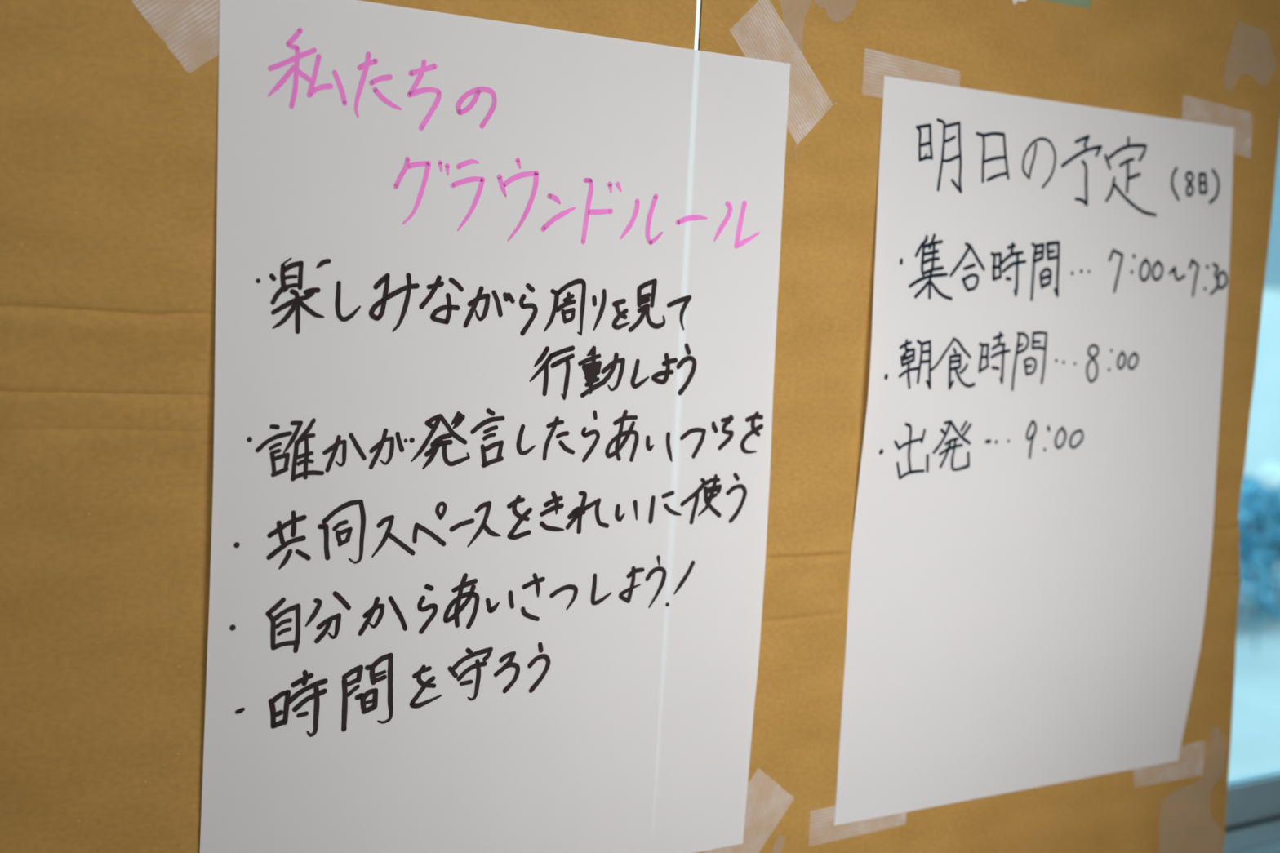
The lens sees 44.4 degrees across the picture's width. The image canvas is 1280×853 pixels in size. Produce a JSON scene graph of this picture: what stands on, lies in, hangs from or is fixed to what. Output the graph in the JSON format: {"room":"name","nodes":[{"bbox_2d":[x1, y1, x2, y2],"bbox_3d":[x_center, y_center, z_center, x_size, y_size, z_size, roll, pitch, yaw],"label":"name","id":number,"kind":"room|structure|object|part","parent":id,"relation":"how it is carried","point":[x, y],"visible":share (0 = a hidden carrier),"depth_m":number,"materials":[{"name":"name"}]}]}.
{"room":"meeting room","nodes":[
{"label":"meeting room","id":0,"kind":"room"},
{"bbox_3d":[1.134,1.572,0.777,6.500,0.100,3.920,-1,7,-33],"label":"floor","id":1,"kind":"structure","parent":0,"visible":0},
{"bbox_2d":[0,0,697,852],"bbox_3d":[-0.579,0.280,1.225,1.425,2.200,0.008,-1,7,-33],"label":"cardboard panel","id":2,"kind":"object","parent":1,"relation":"on","point":[108,109],"visible":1,"depth_m":1.28,"materials":[{"name":"cardboard"}]},
{"bbox_2d":[142,4,208,18],"bbox_3d":[-0.368,-0.346,1.278,0.120,0.113,0.001,-1,7,-33],"label":"tape piece","id":3,"kind":"object","parent":2,"relation":"attached to","point":[200,15],"visible":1,"depth_m":1.28,"materials":[{"name":"white"}]},
{"bbox_2d":[200,0,790,852],"bbox_3d":[-0.115,0.042,1.487,0.594,0.829,0.009,-1,7,-33],"label":"paper sheet","id":4,"kind":"object","parent":2,"relation":"attached to","point":[496,301],"visible":1,"depth_m":1.47,"materials":[{"name":"white paper"}]},
{"bbox_2d":[696,0,1279,852],"bbox_3d":[0.429,0.269,1.874,0.970,2.200,0.006,-1,7,-33],"label":"cardboard panel","id":5,"kind":"object","parent":1,"relation":"on","point":[1160,58],"visible":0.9,"depth_m":1.74,"materials":[{"name":"cardboard"}]},
{"bbox_2d":[760,12,837,162],"bbox_3d":[0.148,-0.356,1.609,0.145,0.165,0.001,-1,7,-33],"label":"tape piece","id":6,"kind":"object","parent":5,"relation":"attached to","point":[770,12],"visible":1,"depth_m":1.63,"materials":[{"name":"white"}]},
{"bbox_2d":[829,808,906,831],"bbox_3d":[0.249,0.445,1.781,0.145,0.041,0.001,-2,8,-33],"label":"tape piece","id":7,"kind":"object","parent":5,"relation":"attached to","point":[829,808],"visible":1,"depth_m":1.82,"materials":[{"name":"white"}]},
{"bbox_2d":[1013,0,1026,4],"bbox_3d":[0.430,-0.484,1.773,0.025,0.015,0.001,-1,7,-33],"label":"paper scrap","id":8,"kind":"object","parent":5,"relation":"attached to","point":[1015,2],"visible":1,"depth_m":1.77,"materials":[{"name":"white paper"}]},
{"bbox_2d":[834,75,1234,826],"bbox_3d":[0.493,0.035,1.869,0.591,0.830,0.022,-1,7,-33],"label":"paper sheet","id":9,"kind":"object","parent":5,"relation":"attached to","point":[1032,539],"visible":1,"depth_m":1.86,"materials":[{"name":"white paper"}]},
{"bbox_2d":[1044,0,1090,8],"bbox_3d":[0.481,-0.500,1.805,0.110,0.023,0.001,-1,7,-33],"label":"tape","id":10,"kind":"object","parent":5,"relation":"attached to","point":[1073,2],"visible":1,"depth_m":1.82,"materials":[{"name":"green"}]},
{"bbox_2d":[1168,756,1204,777],"bbox_3d":[0.698,0.448,2.070,0.147,0.049,0.001,-2,8,-33],"label":"tape piece","id":11,"kind":"object","parent":5,"relation":"attached to","point":[1203,757],"visible":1,"depth_m":2.11,"materials":[{"name":"white"}]},
{"bbox_2d":[1196,105,1251,156],"bbox_3d":[0.731,-0.379,1.981,0.142,0.066,0.001,-1,7,-33],"label":"tape piece","id":12,"kind":"object","parent":5,"relation":"attached to","point":[1197,105],"visible":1,"depth_m":2.02,"materials":[{"name":"white"}]},
{"bbox_3d":[0.194,0.022,2.216,6.500,2.600,0.160,-1,7,-33],"label":"wall window","id":13,"kind":"structure","parent":0,"visible":0},
{"bbox_2d":[1223,769,1279,852],"bbox_3d":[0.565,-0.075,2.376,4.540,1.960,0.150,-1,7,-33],"label":"window sill","id":14,"kind":"structure","parent":13,"relation":"attached to","point":[1252,821],"depth_m":2.79,"materials":[{"name":"grey metal"}]},
{"bbox_3d":[0.555,-0.087,2.392,4.500,1.940,0.110,-1,7,-33],"label":"frame","id":15,"kind":"part","parent":14,"relation":"part of","materials":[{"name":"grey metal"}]},
{"bbox_3d":[0.547,0.828,2.418,4.540,0.155,0.039,-1,7,-33],"label":"sill","id":16,"kind":"part","parent":14,"relation":"part of","materials":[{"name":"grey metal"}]},
{"bbox_3d":[1.488,-0.155,2.954,2.220,1.718,0.030,-1,7,-33],"label":"sash","id":17,"kind":"part","parent":14,"relation":"part of","materials":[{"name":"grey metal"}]},
{"label":"outside","id":18,"kind":"structure","parent":0,"visible":0},
{"bbox_2d":[1227,477,1279,780],"bbox_3d":[-6.381,-1.022,24.559,65.000,0.300,44.470,-1,7,-33],"label":"ground","id":19,"kind":"structure","parent":18,"point":[1255,744],"depth_m":6.35,"materials":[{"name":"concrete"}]},
{"bbox_2d":[1237,475,1279,624],"bbox_3d":[2.924,0.577,7.883,5.298,0.779,0.944,-1,7,-33],"label":"tree","id":20,"kind":"object","parent":19,"relation":"on","point":[1253,501],"visible":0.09,"depth_m":7.68,"materials":[{"name":"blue plant"}]},
{"bbox_2d":[1243,125,1279,477],"bbox_3d":[8.295,-2.417,19.263,13.200,5.050,7.000,-1,7,-33],"label":"sky","id":21,"kind":"structure","parent":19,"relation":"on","point":[1263,445],"depth_m":14.25,"materials":[{"name":"blue"}]},
{"bbox_2d":[1253,462,1279,652],"bbox_3d":[2.831,0.596,7.112,0.120,0.875,0.120,-1,7,-33],"label":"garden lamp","id":22,"kind":"object","parent":19,"relation":"on","point":[1268,473],"visible":1,"depth_m":7.06,"materials":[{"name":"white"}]},
{"bbox_3d":[2.828,0.653,7.118,0.010,0.760,0.010,-1,7,-33],"label":"post","id":23,"kind":"part","parent":22,"relation":"part of","materials":[{"name":"teal"}]},
{"bbox_3d":[2.851,0.220,7.075,0.120,0.120,0.120,-1,7,-33],"label":"globe","id":24,"kind":"part","parent":22,"relation":"part of","materials":[{"name":"white"}]}
]}

